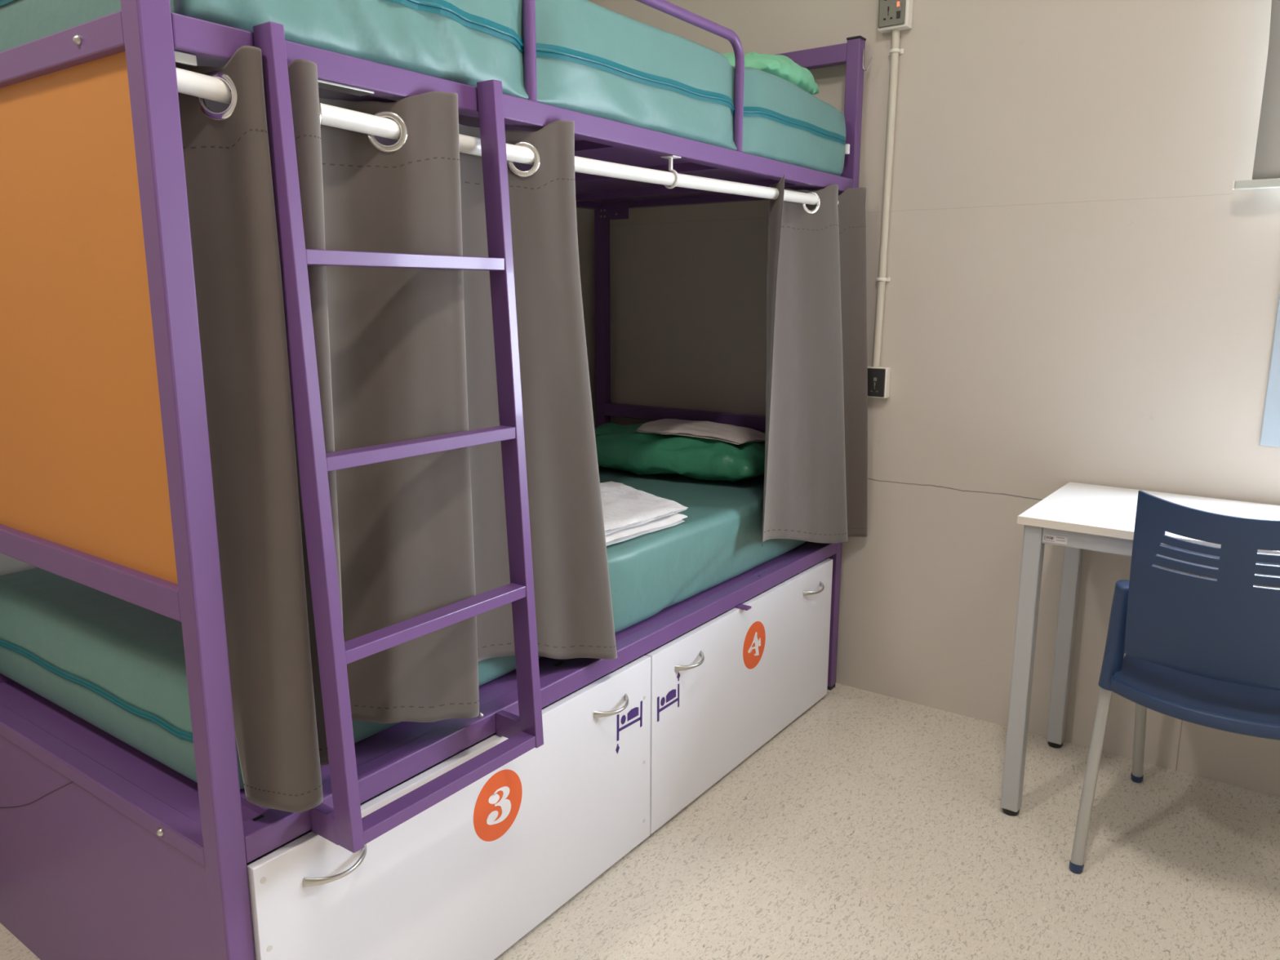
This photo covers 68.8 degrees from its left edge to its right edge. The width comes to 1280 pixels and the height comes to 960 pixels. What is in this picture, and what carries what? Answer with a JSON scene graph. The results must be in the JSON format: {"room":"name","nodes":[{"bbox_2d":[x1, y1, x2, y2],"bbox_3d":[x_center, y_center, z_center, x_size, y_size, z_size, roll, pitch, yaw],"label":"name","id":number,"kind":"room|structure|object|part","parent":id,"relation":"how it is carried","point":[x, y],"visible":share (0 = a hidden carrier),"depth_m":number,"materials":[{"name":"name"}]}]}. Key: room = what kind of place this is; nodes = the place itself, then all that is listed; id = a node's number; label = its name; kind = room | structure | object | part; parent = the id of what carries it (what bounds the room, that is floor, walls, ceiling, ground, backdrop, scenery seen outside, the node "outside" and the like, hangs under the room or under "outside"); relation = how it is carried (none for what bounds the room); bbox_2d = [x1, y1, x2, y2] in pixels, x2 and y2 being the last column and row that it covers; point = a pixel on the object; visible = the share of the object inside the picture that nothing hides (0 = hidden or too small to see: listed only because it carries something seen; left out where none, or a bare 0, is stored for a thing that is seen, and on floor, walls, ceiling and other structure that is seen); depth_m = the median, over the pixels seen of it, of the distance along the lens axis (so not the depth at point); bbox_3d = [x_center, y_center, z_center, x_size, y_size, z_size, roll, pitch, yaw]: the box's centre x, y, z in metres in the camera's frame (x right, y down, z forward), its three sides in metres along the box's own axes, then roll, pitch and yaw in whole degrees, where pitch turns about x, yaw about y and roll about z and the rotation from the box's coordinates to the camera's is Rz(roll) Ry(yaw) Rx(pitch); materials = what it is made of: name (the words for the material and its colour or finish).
{"room":"dormitory","nodes":[
{"label":"dormitory","id":0,"kind":"room"},
{"bbox_2d":[0,0,595,575],"bbox_3d":[-1.601,-0.554,1.437,0.100,3.000,4.795,8,14,35],"label":"wall","id":1,"kind":"structure","parent":0,"point":[584,217],"depth_m":3.31,"materials":[{"name":"beige paint"}]},
{"bbox_2d":[0,682,1279,959],"bbox_3d":[0.104,1.181,0.623,4.200,0.080,5.145,8,14,35],"label":"floor","id":2,"kind":"structure","parent":0,"point":[871,825],"depth_m":2.07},
{"bbox_2d":[0,0,872,959],"bbox_3d":[-0.316,-0.175,2.244,1.052,1.947,2.073,8,14,35],"label":"bunk bed","id":3,"kind":"object","parent":2,"relation":"on","point":[108,851],"visible":0.77,"depth_m":1.36,"materials":[{"name":"purple paint"}]},
{"bbox_3d":[-0.726,0.256,2.632,0.039,0.041,1.987,8,14,35],"label":"rail","id":4,"kind":"part","parent":3,"relation":"part of","materials":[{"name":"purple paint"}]},
{"bbox_3d":[-0.947,-0.582,1.354,0.870,0.039,0.034,8,14,35],"label":"rail","id":5,"kind":"part","parent":3,"relation":"part of","materials":[{"name":"purple metal"}]},
{"bbox_3d":[-0.946,-0.236,1.425,0.870,0.678,0.010,8,14,35],"label":"footboard panel","id":6,"kind":"part","parent":3,"relation":"part of","materials":[{"name":"orange laminate"}]},
{"bbox_3d":[-0.948,0.114,1.492,0.870,0.044,0.034,8,14,35],"label":"rail","id":7,"kind":"part","parent":3,"relation":"part of","materials":[{"name":"purple metal"}]},
{"bbox_3d":[-0.949,0.474,1.564,0.870,0.028,0.034,8,14,35],"label":"rail","id":8,"kind":"part","parent":3,"relation":"part of","materials":[{"name":"purple metal"}]},
{"bbox_3d":[-0.954,0.712,1.605,0.870,0.454,0.010,8,14,35],"label":"panel","id":9,"kind":"part","parent":3,"relation":"part of","materials":[{"name":"purple paint"}]},
{"bbox_3d":[-0.558,-0.510,1.133,0.025,0.014,0.034,8,14,35],"label":"fixing plate","id":10,"kind":"part","parent":3,"relation":"part of","materials":[{"name":"silver metal"}]},
{"bbox_3d":[-0.578,0.027,1.206,0.040,1.929,0.040,8,14,35],"label":"post","id":11,"kind":"part","parent":3,"relation":"part of","materials":[{"name":"purple metal"}]},
{"bbox_3d":[-0.422,-0.550,1.312,0.031,0.004,0.099,8,14,35],"label":"fixing plate","id":12,"kind":"part","parent":3,"relation":"part of","materials":[{"name":"silver metal"}]},
{"bbox_2d":[176,45,617,813],"bbox_3d":[-0.314,-0.087,1.548,0.118,1.035,0.871,8,14,35],"label":"curtain","id":13,"kind":"object","parent":3,"relation":"hanging from","point":[402,353],"visible":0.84,"depth_m":1.43,"materials":[{"name":"fabric"}]},
{"bbox_2d":[0,466,805,789],"bbox_3d":[-0.367,0.189,2.347,0.904,0.201,1.948,8,14,35],"label":"mattress","id":14,"kind":"object","parent":3,"relation":"on","point":[117,664],"visible":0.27,"depth_m":1.71,"materials":[{"name":"teal fabric"}]},
{"bbox_2d":[604,513,687,546],"bbox_3d":[-0.125,0.093,2.261,0.571,0.026,0.448,-11,16,-44],"label":"sheet","id":15,"kind":"object","parent":14,"relation":"on","point":[674,519],"visible":0.12,"depth_m":2.15,"materials":[{"name":"white fabric"}]},
{"bbox_2d":[600,480,687,535],"bbox_3d":[-0.129,0.071,2.253,0.537,0.024,0.427,-11,16,-43],"label":"sheet","id":16,"kind":"object","parent":15,"relation":"on","point":[624,506],"visible":0.41,"depth_m":2.25,"materials":[{"name":"white fabric"}]},
{"bbox_2d":[594,422,764,481],"bbox_3d":[0.109,-0.099,2.947,0.711,0.149,0.374,6,13,29],"label":"pillow","id":17,"kind":"object","parent":14,"relation":"on","point":[619,446],"visible":0.65,"depth_m":2.77,"materials":[{"name":"green fabric"}]},
{"bbox_2d":[635,418,765,444],"bbox_3d":[0.189,-0.150,2.878,0.447,0.042,0.259,8,14,35],"label":"folded pillowcase","id":18,"kind":"object","parent":17,"relation":"on","point":[738,435],"visible":0.99,"depth_m":2.81,"materials":[{"name":"beige fabric"}]},
{"bbox_2d":[0,0,849,176],"bbox_3d":[-0.337,-0.858,2.119,0.916,0.206,1.938,8,14,35],"label":"mattress","id":19,"kind":"object","parent":3,"relation":"on","point":[593,59],"visible":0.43,"depth_m":1.65,"materials":[{"name":"teal fabric"}]},
{"bbox_2d":[721,51,819,94],"bbox_3d":[0.153,-1.117,2.648,0.662,0.129,0.384,7,13,31],"label":"pillow","id":20,"kind":"object","parent":19,"relation":"on","point":[781,66],"visible":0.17,"depth_m":2.41,"materials":[{"name":"green fabric"}]},
{"bbox_3d":[0.015,-0.630,1.914,0.028,0.046,1.986,8,14,35],"label":"curtain rod","id":21,"kind":"part","parent":3,"relation":"part of","materials":[{"name":"white metal"}]},
{"bbox_3d":[0.015,-0.689,1.903,0.039,0.039,1.987,8,14,35],"label":"rail","id":22,"kind":"part","parent":3,"relation":"part of","materials":[{"name":"purple metal"}]},
{"bbox_3d":[0.013,0.361,2.111,0.039,0.041,1.987,8,14,35],"label":"rail","id":23,"kind":"part","parent":3,"relation":"part of","materials":[{"name":"purple metal"}]},
{"bbox_3d":[-0.723,-0.794,2.424,0.039,0.039,1.987,8,14,35],"label":"rail","id":24,"kind":"part","parent":3,"relation":"part of","materials":[{"name":"purple metal"}]},
{"bbox_3d":[-0.132,-0.396,3.341,0.040,1.929,0.040,8,14,35],"label":"post","id":25,"kind":"part","parent":3,"relation":"part of","materials":[{"name":"purple metal"}]},
{"bbox_3d":[0.020,-0.835,1.881,0.022,0.261,0.737,8,14,35],"label":"guard rail","id":26,"kind":"part","parent":3,"relation":"part of","materials":[{"name":"purple metal"}]},
{"bbox_3d":[0.236,-0.204,3.107,0.870,0.044,0.034,8,14,35],"label":"rail","id":27,"kind":"part","parent":3,"relation":"part of","materials":[{"name":"purple metal"}]},
{"bbox_3d":[0.237,-0.900,2.968,0.870,0.039,0.034,8,14,35],"label":"rail","id":28,"kind":"part","parent":3,"relation":"part of","materials":[{"name":"metal"}]},
{"bbox_3d":[0.238,-1.258,2.897,0.870,0.049,0.034,8,14,35],"label":"head rail","id":29,"kind":"part","parent":3,"relation":"part of","materials":[{"name":"purple metal"}]},
{"bbox_2d":[761,173,867,546],"bbox_3d":[0.470,-0.291,2.585,0.100,1.028,0.584,10,15,40],"label":"curtain","id":30,"kind":"object","parent":3,"relation":"hanging from","point":[815,472],"visible":0.96,"depth_m":2.61,"materials":[{"name":"fabric"}]},
{"bbox_3d":[0.607,-0.291,2.820,0.040,1.929,0.040,8,14,35],"label":"post","id":31,"kind":"part","parent":3,"relation":"part of","materials":[{"name":"purple metal"}]},
{"bbox_2d":[246,655,650,959],"bbox_3d":[-0.599,0.641,1.978,0.902,0.449,0.969,8,14,35],"label":"storage drawer","id":32,"kind":"object","parent":2,"relation":"on","point":[467,877],"visible":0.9,"depth_m":1.70,"materials":[{"name":"white laminate"}]},
{"bbox_3d":[-0.453,0.588,1.418,0.035,0.016,0.115,8,14,35],"label":"handle","id":33,"kind":"part","parent":32,"relation":"part of","materials":[{"name":"silver metal"}]},
{"bbox_3d":[-0.051,0.477,1.965,0.035,0.016,0.115,8,14,35],"label":"handle","id":34,"kind":"part","parent":32,"relation":"part of","materials":[{"name":"silver metal"}]},
{"bbox_2d":[610,558,832,834],"bbox_3d":[-0.033,0.488,2.750,0.902,0.449,0.960,8,14,35],"label":"storage drawer","id":35,"kind":"object","parent":2,"relation":"on","point":[723,687],"visible":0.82,"depth_m":2.42,"materials":[{"name":"white laminate"}]},
{"bbox_3d":[0.126,0.429,2.207,0.035,0.016,0.118,8,14,35],"label":"handle","id":36,"kind":"part","parent":35,"relation":"part of","materials":[{"name":"silver metal"}]},
{"bbox_3d":[0.516,0.320,2.738,0.035,0.016,0.120,8,14,35],"label":"handle","id":37,"kind":"part","parent":35,"relation":"part of","materials":[{"name":"silver metal"}]},
{"bbox_2d":[1000,482,1279,816],"bbox_3d":[1.490,0.480,2.049,1.201,0.745,0.496,8,14,36],"label":"desk","id":38,"kind":"object","parent":2,"relation":"on","point":[1076,517],"visible":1,"depth_m":2.21,"materials":[{"name":"white"}]},
{"bbox_3d":[0.905,0.449,2.212,0.040,0.712,0.040,8,14,36],"label":"leg","id":39,"kind":"part","parent":38,"relation":"part of","materials":[{"name":"grey metal"}]},
{"bbox_3d":[1.165,0.382,2.552,0.040,0.712,0.040,8,14,36],"label":"leg","id":40,"kind":"part","parent":38,"relation":"part of","materials":[{"name":"grey metal"}]},
{"bbox_2d":[1069,490,1279,873],"bbox_3d":[1.255,0.428,1.996,0.480,0.870,0.658,8,14,35],"label":"chair","id":41,"kind":"object","parent":2,"relation":"on","point":[1199,651],"visible":1,"depth_m":1.80,"materials":[{"name":"blue plastic"}]},
{"bbox_3d":[0.996,0.529,2.014,0.051,0.641,0.112,11,15,42],"label":"leg","id":42,"kind":"part","parent":41,"relation":"part of","materials":[{"name":"silver metal"}]},
{"bbox_3d":[1.161,0.595,2.240,0.034,0.422,0.430,9,14,39],"label":"leg","id":43,"kind":"part","parent":41,"relation":"part of","materials":[{"name":"silver metal"}]},
{"bbox_3d":[1.254,0.430,1.994,0.394,0.036,0.488,8,14,35],"label":"seat","id":44,"kind":"part","parent":41,"relation":"part of","materials":[{"name":"blue plastic"}]},
{"bbox_3d":[1.112,0.218,1.750,0.363,0.361,0.165,8,14,35],"label":"backrest","id":45,"kind":"part","parent":41,"relation":"part of","materials":[{"name":"blue plastic"}]},
{"bbox_2d":[593,0,1279,796],"bbox_3d":[1.522,-0.710,2.252,4.200,3.000,0.200,8,14,35],"label":"wall","id":46,"kind":"structure","parent":0,"point":[1081,289],"depth_m":2.55,"materials":[{"name":"beige paint"}]},
{"bbox_2d":[867,366,890,398],"bbox_3d":[0.699,-0.292,2.789,0.084,0.090,0.037,8,14,35],"label":"outlet","id":47,"kind":"object","parent":46,"relation":"attached to","point":[878,378],"visible":0.73,"depth_m":2.77,"materials":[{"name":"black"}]},
{"bbox_2d":[871,29,903,367],"bbox_3d":[0.708,-0.793,2.689,0.046,0.932,0.028,8,14,35],"label":"conduit pipe","id":48,"kind":"object","parent":46,"relation":"attached to","point":[894,51],"visible":1,"depth_m":2.68,"materials":[{"name":"beige plastic"}]},
{"bbox_2d":[877,0,913,33],"bbox_3d":[0.704,-1.322,2.578,0.086,0.150,0.044,8,14,35],"label":"outlet","id":49,"kind":"object","parent":46,"relation":"attached to","point":[892,14],"visible":1,"depth_m":2.57,"materials":[{"name":"beige plastic"}]},
{"bbox_3d":[0.693,-1.321,2.566,0.076,0.140,0.004,8,14,35],"label":"plate","id":50,"kind":"part","parent":49,"relation":"part of","materials":[{"name":"grey"}]},
{"bbox_2d":[896,10,900,18],"bbox_3d":[0.708,-1.274,2.561,0.011,0.018,0.001,8,14,35],"label":"grille","id":51,"kind":"object","parent":49,"relation":"attached to","point":[898,12],"depth_m":2.56,"materials":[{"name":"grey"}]},
{"bbox_2d":[895,0,901,11],"bbox_3d":[0.707,-1.295,2.557,0.014,0.026,0.002,8,14,35],"label":"rocker switch","id":52,"kind":"object","parent":49,"relation":"attached to","point":[898,3],"depth_m":2.56,"materials":[{"name":"orange"}]},
{"bbox_2d":[1231,0,1279,190],"bbox_3d":[1.963,-1.020,1.688,1.430,0.870,0.085,8,14,35],"label":"roller blind","id":53,"kind":"object","parent":46,"relation":"attached to","point":[1266,169],"visible":1,"depth_m":2.11,"materials":[{"name":"grey"}]},
{"bbox_2d":[1259,293,1279,446],"bbox_3d":[2.006,-0.640,1.819,1.203,1.266,0.066,8,14,35],"label":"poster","id":54,"kind":"structure","parent":46,"relation":"in","point":[1270,430],"depth_m":2.23,"materials":[{"name":"blue"}]}
]}

